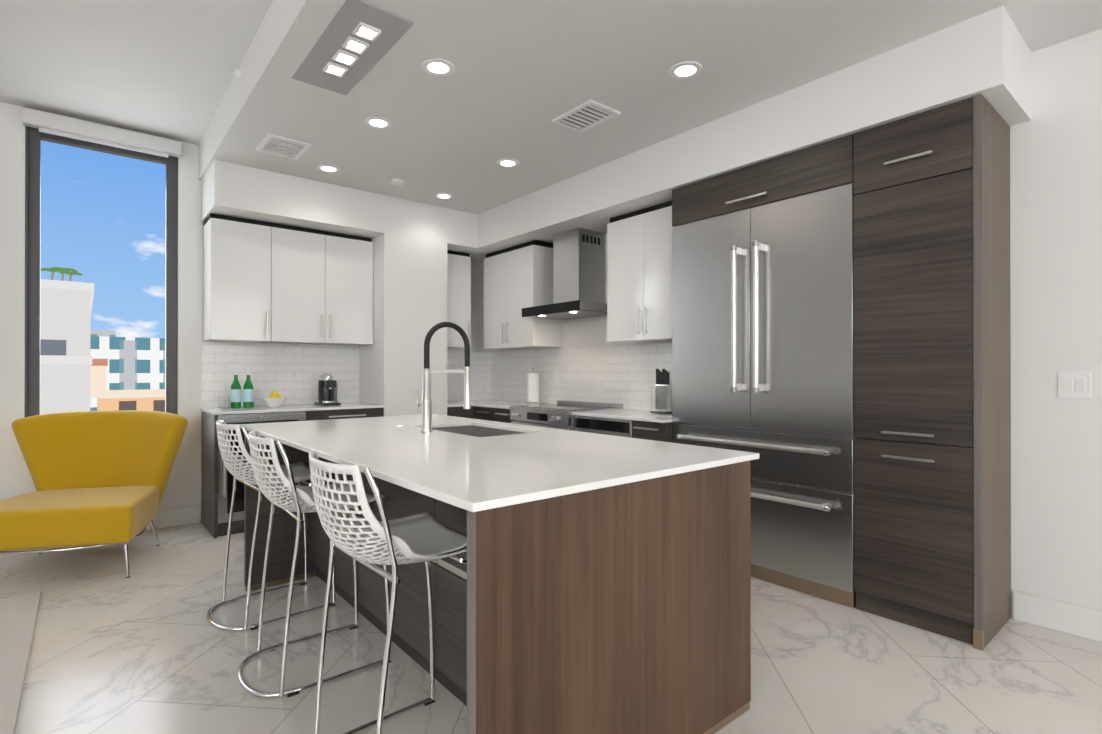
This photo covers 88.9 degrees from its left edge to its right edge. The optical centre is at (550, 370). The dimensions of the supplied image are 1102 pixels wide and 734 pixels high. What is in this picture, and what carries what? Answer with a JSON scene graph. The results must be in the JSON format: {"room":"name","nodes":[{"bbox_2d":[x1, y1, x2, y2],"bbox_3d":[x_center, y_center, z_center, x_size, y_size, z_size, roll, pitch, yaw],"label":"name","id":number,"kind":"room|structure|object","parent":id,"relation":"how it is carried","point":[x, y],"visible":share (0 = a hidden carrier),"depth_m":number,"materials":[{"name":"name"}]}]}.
{"room":"kitchen","nodes":[
{"label":"kitchen","id":0,"kind":"room"},
{"bbox_2d":[0,0,272,144],"bbox_3d":[-2.063,-1.902,-0.540,5.280,0.185,8.700,0,0,-40],"label":"ceiling","id":1,"kind":"structure","parent":0,"point":[161,68],"depth_m":3.23,"materials":[{"name":"white paint"}]},
{"bbox_2d":[0,102,490,509],"bbox_3d":[-3.827,-0.384,3.753,8.390,3.200,0.160,0,0,-40],"label":"wall","id":2,"kind":"structure","parent":0,"point":[183,487],"depth_m":4.37,"materials":[{"name":"white paint"}]},
{"bbox_2d":[22,107,181,459],"bbox_3d":[-3.266,-0.575,4.127,0.900,2.385,0.185,0,0,-40],"label":"window","id":3,"kind":"structure","parent":2,"relation":"in","point":[55,128],"depth_m":3.99,"materials":[{"name":"grey metal"}]},
{"bbox_2d":[141,505,200,530],"bbox_3d":[-4.824,1.144,2.802,5.265,0.140,0.018,0,0,-40],"label":"baseboard","id":4,"kind":"structure","parent":2,"relation":"attached to","point":[165,518],"depth_m":4.38,"materials":[{"name":"white"}]},
{"bbox_2d":[203,213,274,342],"bbox_3d":[-2.518,-0.714,4.506,0.421,0.956,0.342,0,0,-40],"label":"upper cabinet","id":5,"kind":"object","parent":2,"relation":"attached to","point":[268,282],"depth_m":4.38,"materials":[{"name":"white"}]},
{"bbox_2d":[271,223,372,344],"bbox_3d":[-2.032,-0.713,4.911,0.843,0.956,0.342,0,0,-40],"label":"upper cabinet","id":6,"kind":"object","parent":2,"relation":"attached to","point":[324,279],"depth_m":4.77,"materials":[{"name":"white"}]},
{"bbox_2d":[447,250,470,347],"bbox_3d":[-1.063,-0.709,5.697,0.396,0.959,0.375,0,0,-40],"label":"upper cabinet","id":7,"kind":"object","parent":2,"relation":"attached to","point":[458,288],"visible":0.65,"depth_m":5.61,"materials":[{"name":"white"}]},
{"bbox_2d":[447,350,488,400],"bbox_3d":[-1.011,0.056,5.988,0.860,0.545,0.008,0,0,-40],"label":"backsplash","id":8,"kind":"structure","parent":2,"relation":"attached to","point":[479,360],"depth_m":6.11,"materials":[{"name":"tile"}]},
{"bbox_2d":[359,233,446,416],"bbox_3d":[-1.397,0.014,5.295,0.620,2.412,0.580,0,0,-40],"label":"wall","id":9,"kind":"structure","parent":0,"point":[409,293],"depth_m":5.04,"materials":[{"name":"white paint"}]},
{"bbox_2d":[201,341,358,407],"bbox_3d":[-2.309,0.036,4.906,1.280,0.536,0.008,0,0,-40],"label":"backsplash","id":10,"kind":"structure","parent":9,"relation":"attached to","point":[282,368],"depth_m":4.86,"materials":[{"name":"tile"}]},
{"bbox_2d":[309,371,316,382],"bbox_3d":[-2.135,0.061,5.041,0.070,0.115,0.007,0,0,-40],"label":"electrical outlet plate","id":11,"kind":"object","parent":10,"relation":"attached to","point":[312,376],"depth_m":5.04,"materials":[{"name":"white plastic"}]},
{"bbox_2d":[0,522,1101,733],"bbox_3d":[-0.991,1.258,0.345,8.390,0.100,9.020,0,0,-40],"label":"floor","id":12,"kind":"structure","parent":0,"point":[146,647],"depth_m":2.30,"materials":[{"name":"white tile"}]},
{"bbox_2d":[0,592,40,733],"bbox_3d":[-2.795,1.202,0.580,3.200,0.012,3.770,0,0,-40],"label":"rug","id":13,"kind":"object","parent":12,"relation":"on","point":[18,615],"visible":0.95,"depth_m":2.42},
{"bbox_2d":[0,410,187,577],"bbox_3d":[-2.996,0.750,3.587,1.018,0.931,0.891,0,0,-15],"label":"chair","id":14,"kind":"object","parent":12,"relation":"on","point":[100,478],"visible":1,"depth_m":3.72,"materials":[{"name":"yellow fabric"}]},
{"bbox_2d":[201,411,308,538],"bbox_3d":[-2.370,0.771,4.471,0.632,0.892,0.579,0,0,-40],"label":"base cabinet","id":15,"kind":"object","parent":12,"relation":"on","point":[217,477],"depth_m":4.15,"materials":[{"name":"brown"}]},
{"bbox_2d":[207,420,335,630],"bbox_3d":[-1.447,0.734,2.874,0.531,0.959,0.483,0,0,-43],"label":"stool","id":16,"kind":"object","parent":12,"relation":"on","point":[301,472],"visible":0.81,"depth_m":2.74,"materials":[{"name":"white plastic"}]},
{"bbox_2d":[237,430,390,697],"bbox_3d":[-1.001,0.733,2.338,0.531,0.959,0.483,0,0,-38],"label":"stool","id":17,"kind":"object","parent":12,"relation":"on","point":[300,500],"visible":0.83,"depth_m":2.17,"materials":[{"name":"white plastic"}]},
{"bbox_2d":[309,408,383,420],"bbox_3d":[-1.879,0.772,4.880,0.646,0.892,0.579,0,0,-40],"label":"base cabinet","id":18,"kind":"object","parent":12,"relation":"on","point":[365,412],"depth_m":4.65,"materials":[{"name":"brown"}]},
{"bbox_2d":[201,402,384,414],"bbox_3d":[-2.118,0.314,4.671,1.283,0.020,0.596,0,0,-40],"label":"countertop","id":19,"kind":"structure","parent":18,"relation":"on","point":[281,408],"depth_m":4.46,"materials":[{"name":"white stone"}]},
{"bbox_2d":[219,396,229,408],"bbox_3d":[-2.536,0.252,4.358,0.074,0.100,0.074,0,0,-40],"label":"glass tumbler","id":20,"kind":"object","parent":19,"relation":"on","point":[224,402],"visible":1,"depth_m":4.33,"materials":[{"name":"clear glass"}]},
{"bbox_2d":[230,372,240,408],"bbox_3d":[-2.490,0.160,4.436,0.077,0.284,0.077,0,0,-40],"label":"water bottle","id":21,"kind":"object","parent":19,"relation":"on","point":[235,396],"visible":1,"depth_m":4.41,"materials":[{"name":"green glass"}]},
{"bbox_2d":[243,372,253,407],"bbox_3d":[-2.412,0.160,4.475,0.077,0.284,0.077,0,0,-40],"label":"water bottle","id":22,"kind":"object","parent":19,"relation":"on","point":[248,394],"visible":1,"depth_m":4.45,"materials":[{"name":"green glass"}]},
{"bbox_2d":[263,391,285,406],"bbox_3d":[-2.251,0.235,4.570,0.176,0.134,0.176,0,0,-40],"label":"bowl","id":23,"kind":"object","parent":19,"relation":"on","point":[274,399],"visible":1,"depth_m":4.53,"materials":[{"name":"white ceramic"}]},
{"bbox_2d":[314,373,340,405],"bbox_3d":[-1.930,0.165,4.897,0.192,0.276,0.292,0,0,-40],"label":"coffee machine","id":24,"kind":"object","parent":19,"relation":"on","point":[327,389],"visible":1,"depth_m":4.83,"materials":[{"name":"black plastic"}]},
{"bbox_2d":[309,451,466,733],"bbox_3d":[-0.493,0.731,1.736,0.531,0.959,0.483,0,0,-42],"label":"stool","id":25,"kind":"object","parent":12,"relation":"on","point":[426,537],"visible":0.96,"depth_m":1.60,"materials":[{"name":"white plastic"}]},
{"bbox_2d":[447,406,474,418],"bbox_3d":[-1.039,0.785,5.581,0.291,0.869,0.576,0,0,-40],"label":"base cabinet","id":26,"kind":"object","parent":12,"relation":"on","point":[451,411],"depth_m":5.36,"materials":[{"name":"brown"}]},
{"bbox_2d":[475,406,513,422],"bbox_3d":[-0.314,0.785,5.385,0.560,0.868,0.662,0,0,-40],"label":"base cabinet","id":27,"kind":"object","parent":12,"relation":"on","point":[483,413],"depth_m":5.21,"materials":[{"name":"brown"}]},
{"bbox_2d":[447,401,471,406],"bbox_3d":[-1.049,0.339,5.576,0.270,0.020,0.575,0,0,-40],"label":"countertop","id":28,"kind":"structure","parent":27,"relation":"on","point":[449,403],"depth_m":5.38,"materials":[{"name":"white stone"}]},
{"bbox_2d":[456,400,544,408],"bbox_3d":[-0.508,0.339,5.597,0.589,0.020,1.234,0,0,-40],"label":"countertop","id":29,"kind":"structure","parent":27,"relation":"on","point":[480,403],"depth_m":5.52,"materials":[{"name":"white stone"}]},
{"bbox_2d":[525,367,540,404],"bbox_3d":[-0.173,0.148,5.404,0.150,0.358,0.150,0,0,-40],"label":"paper towel holder","id":30,"kind":"object","parent":29,"relation":"on","point":[532,388],"visible":1,"depth_m":5.36,"materials":[{"name":"white paper"}]},
{"bbox_2d":[244,435,750,733],"bbox_3d":[-0.489,0.766,2.551,1.151,0.893,2.376,0,0,-40],"label":"kitchen island","id":31,"kind":"object","parent":12,"relation":"on","point":[598,584],"depth_m":1.66,"materials":[{"name":"brown wood"}]},
{"bbox_2d":[239,414,758,513],"bbox_3d":[-0.489,0.308,2.552,1.195,0.020,2.421,0,0,-40],"label":"island countertop","id":32,"kind":"structure","parent":31,"relation":"on","point":[473,473],"depth_m":1.93,"materials":[{"name":"white stone"}]},
{"bbox_2d":[416,322,470,432],"bbox_3d":[-0.529,0.030,2.781,0.273,0.536,0.105,0,0,-40],"label":"spring faucet","id":33,"kind":"object","parent":32,"relation":"on","point":[425,405],"visible":1,"depth_m":2.70,"materials":[{"name":"silver metal"}]},
{"bbox_2d":[432,422,526,433],"bbox_3d":[-0.387,0.428,2.868,0.399,0.242,0.704,0,0,-40],"label":"sink","id":34,"kind":"object","parent":32,"relation":"in","point":[459,427],"depth_m":3.02,"materials":[{"name":"grey metal"}]},
{"bbox_2d":[510,400,622,430],"bbox_3d":[0.102,0.751,4.798,0.672,0.934,0.770,0,0,-40],"label":"range oven","id":35,"kind":"object","parent":12,"relation":"on","point":[558,415],"visible":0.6,"depth_m":4.66,"materials":[{"name":"silver metal"}]},
{"bbox_2d":[574,415,675,442],"bbox_3d":[0.677,0.782,4.190,0.566,0.868,0.896,0,0,-40],"label":"base cabinet","id":36,"kind":"object","parent":12,"relation":"on","point":[654,431],"depth_m":3.93,"materials":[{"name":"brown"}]},
{"bbox_2d":[572,409,671,422],"bbox_3d":[0.671,0.335,4.186,0.586,0.020,0.896,0,0,-40],"label":"countertop","id":37,"kind":"structure","parent":36,"relation":"on","point":[637,415],"depth_m":4.11,"materials":[{"name":"white stone"}]},
{"bbox_2d":[651,369,671,413],"bbox_3d":[0.844,0.157,4.246,0.110,0.335,0.140,0,0,-40],"label":"knife block","id":38,"kind":"object","parent":37,"relation":"on","point":[662,397],"visible":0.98,"depth_m":4.23,"materials":[{"name":"silver plastic"}]},
{"bbox_2d":[672,183,855,607],"bbox_3d":[1.326,0.135,3.409,0.587,2.159,1.133,0,0,-40],"label":"fridge","id":39,"kind":"object","parent":12,"relation":"on","point":[763,331],"visible":0.79,"depth_m":3.13,"materials":[{"name":"silver metal"}]},
{"bbox_2d":[848,94,1010,650],"bbox_3d":[1.890,0.008,2.792,0.510,2.410,0.528,0,0,-40],"label":"tall cabinet","id":40,"kind":"object","parent":12,"relation":"on","point":[932,444],"depth_m":2.60,"materials":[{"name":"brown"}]},
{"bbox_2d":[199,0,1101,214],"bbox_3d":[1.037,-1.758,2.043,2.790,0.460,8.700,0,0,-40],"label":"ceiling","id":41,"kind":"structure","parent":0,"point":[519,79],"depth_m":2.95,"materials":[{"name":"white paint"}]},
{"bbox_2d":[256,133,310,159],"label":"ceiling vent","id":42,"kind":"object","parent":41,"relation":"in","point":[272,144],"depth_m":3.81,"materials":[{"name":"white plastic"}]},
{"bbox_2d":[317,164,339,172],"bbox_3d":[-1.678,-1.519,4.238,0.163,0.006,0.163,0,0,5],"label":"recessed light","id":43,"kind":"object","parent":41,"relation":"in","point":[327,168],"depth_m":4.23,"materials":[{"name":"white plastic"}]},
{"bbox_2d":[292,0,413,94],"bbox_3d":[-0.974,-1.515,2.690,0.280,0.022,0.830,0,0,-40],"label":"recessed light","id":44,"kind":"object","parent":41,"relation":"in","point":[355,43],"visible":1,"depth_m":2.62,"materials":[{"name":"grey metal"}]},
{"bbox_2d":[364,116,391,128],"bbox_3d":[-1.063,-1.521,3.456,0.163,0.006,0.163,0,0,5],"label":"recessed light","id":45,"kind":"object","parent":41,"relation":"in","point":[380,122],"depth_m":3.45,"materials":[{"name":"white plastic"}]},
{"bbox_2d":[422,58,454,75],"bbox_3d":[-0.567,-1.523,2.827,0.163,0.006,0.163,0,0,5],"label":"recessed light","id":46,"kind":"object","parent":41,"relation":"in","point":[437,65],"depth_m":2.82,"materials":[{"name":"white plastic"}]},
{"bbox_2d":[434,193,452,198],"bbox_3d":[-0.935,-1.518,4.900,0.163,0.006,0.163,0,0,5],"label":"recessed light","id":47,"kind":"object","parent":41,"relation":"in","point":[442,195],"depth_m":4.88,"materials":[{"name":"white plastic"}]},
{"bbox_2d":[497,159,518,167],"bbox_3d":[-0.317,-1.520,4.125,0.163,0.006,0.163,0,0,5],"label":"recessed light","id":48,"kind":"object","parent":41,"relation":"in","point":[508,163],"depth_m":4.11,"materials":[{"name":"white plastic"}]},
{"bbox_2d":[552,99,620,132],"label":"ceiling vent","id":49,"kind":"object","parent":41,"relation":"in","point":[586,115],"depth_m":3.35,"materials":[{"name":"white plastic"}]},
{"bbox_2d":[201,6,1030,262],"bbox_3d":[-0.248,-1.360,3.600,2.770,0.328,4.660,0,0,-40],"label":"soffit","id":50,"kind":"object","parent":41,"relation":"attached to","point":[987,55],"depth_m":3.55,"materials":[{"name":"white paint"}]},
{"bbox_2d":[669,61,701,78],"bbox_3d":[0.684,-1.523,2.854,0.163,0.006,0.163,0,0,5],"label":"recessed light","id":51,"kind":"object","parent":41,"relation":"in","point":[685,69],"depth_m":2.84,"materials":[{"name":"white plastic"}]},
{"bbox_2d":[491,29,1101,617],"bbox_3d":[2.221,-0.386,2.922,0.160,3.200,8.860,0,0,-40],"label":"wall","id":52,"kind":"structure","parent":0,"point":[1055,331],"depth_m":2.63,"materials":[{"name":"white paint"}]},
{"bbox_2d":[484,240,561,348],"bbox_3d":[-0.305,-0.703,5.529,0.382,0.972,0.830,0,0,-40],"label":"upper cabinet","id":53,"kind":"object","parent":52,"relation":"attached to","point":[517,278],"visible":0.96,"depth_m":5.30,"materials":[{"name":"white"}]},
{"bbox_2d":[522,227,606,318],"bbox_3d":[0.173,-0.842,4.861,0.502,0.742,0.754,0,0,-40],"label":"hood chimney","id":54,"kind":"object","parent":52,"relation":"attached to","point":[578,272],"visible":0.98,"depth_m":4.79,"materials":[{"name":"silver metal"}]},
{"bbox_2d":[489,342,671,410],"bbox_3d":[0.254,0.054,5.152,0.008,0.545,2.913,0,0,-40],"label":"backsplash","id":55,"kind":"structure","parent":52,"relation":"attached to","point":[624,375],"depth_m":5.07,"materials":[{"name":"tile"}]},
{"bbox_2d":[553,372,557,383],"bbox_3d":[0.042,0.078,5.393,0.007,0.115,0.070,0,0,-40],"label":"electrical outlet plate","id":56,"kind":"object","parent":55,"relation":"attached to","point":[555,374],"depth_m":5.39,"materials":[{"name":"white plastic"}]},
{"bbox_2d":[607,201,672,342],"bbox_3d":[0.800,-0.707,4.203,0.382,0.972,0.753,0,0,-40],"label":"upper cabinet","id":57,"kind":"object","parent":52,"relation":"attached to","point":[639,276],"visible":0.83,"depth_m":4.13,"materials":[{"name":"white"}]},
{"bbox_2d":[672,136,847,226],"bbox_3d":[1.357,-1.073,3.437,0.508,0.245,1.136,0,0,-40],"label":"upper cabinet","id":58,"kind":"object","parent":52,"relation":"attached to","point":[823,166],"depth_m":3.20,"materials":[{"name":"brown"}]},
{"bbox_2d":[1013,590,1101,642],"bbox_3d":[3.561,1.140,1.172,0.018,0.140,4.082,0,0,-40],"label":"baseboard","id":59,"kind":"structure","parent":52,"relation":"attached to","point":[1068,618],"depth_m":2.61,"materials":[{"name":"white wood"}]},
{"bbox_2d":[1058,372,1090,397],"bbox_3d":[2.400,0.068,2.575,0.008,0.120,0.110,0,0,-40],"label":"switch plate","id":60,"kind":"object","parent":52,"relation":"attached to","point":[1074,384],"visible":1,"depth_m":2.57,"materials":[{"name":"white plastic"}]},
{"label":"outside","id":61,"kind":"structure","parent":0,"visible":0},
{"bbox_2d":[40,267,93,414],"bbox_3d":[-27.070,13.501,25.639,9.420,35.542,14.400,0,0,-40],"label":"building","id":62,"kind":"structure","parent":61,"point":[65,333],"depth_m":22.73,"materials":[{"name":"white concrete"}]},
{"bbox_2d":[90,330,164,410],"bbox_3d":[-57.757,18.215,82.126,15.400,46.400,20.300,0,0,-40],"label":"apartment","id":63,"kind":"structure","parent":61,"point":[104,344],"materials":[{"name":"white concrete"}]},
{"bbox_2d":[90,359,164,411],"bbox_3d":[-35.346,20.192,53.349,13.800,42.300,23.200,0,0,-40],"label":"building","id":64,"kind":"structure","parent":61,"point":[144,399],"depth_m":48.36,"materials":[{"name":"beige concrete"}]},
{"bbox_2d":[119,340,136,389],"bbox_3d":[-54.083,18.789,71.779,1.800,45.200,0.300,0,0,-40],"label":"apartment","id":65,"kind":"structure","parent":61,"point":[134,363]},
{"bbox_2d":[163,343,164,388],"bbox_3d":[-50.702,18.896,74.595,1.400,45.000,0.300,0,0,-40],"label":"apartment","id":66,"kind":"structure","parent":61,"point":[163,343],"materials":[{"name":"white"}]}
]}

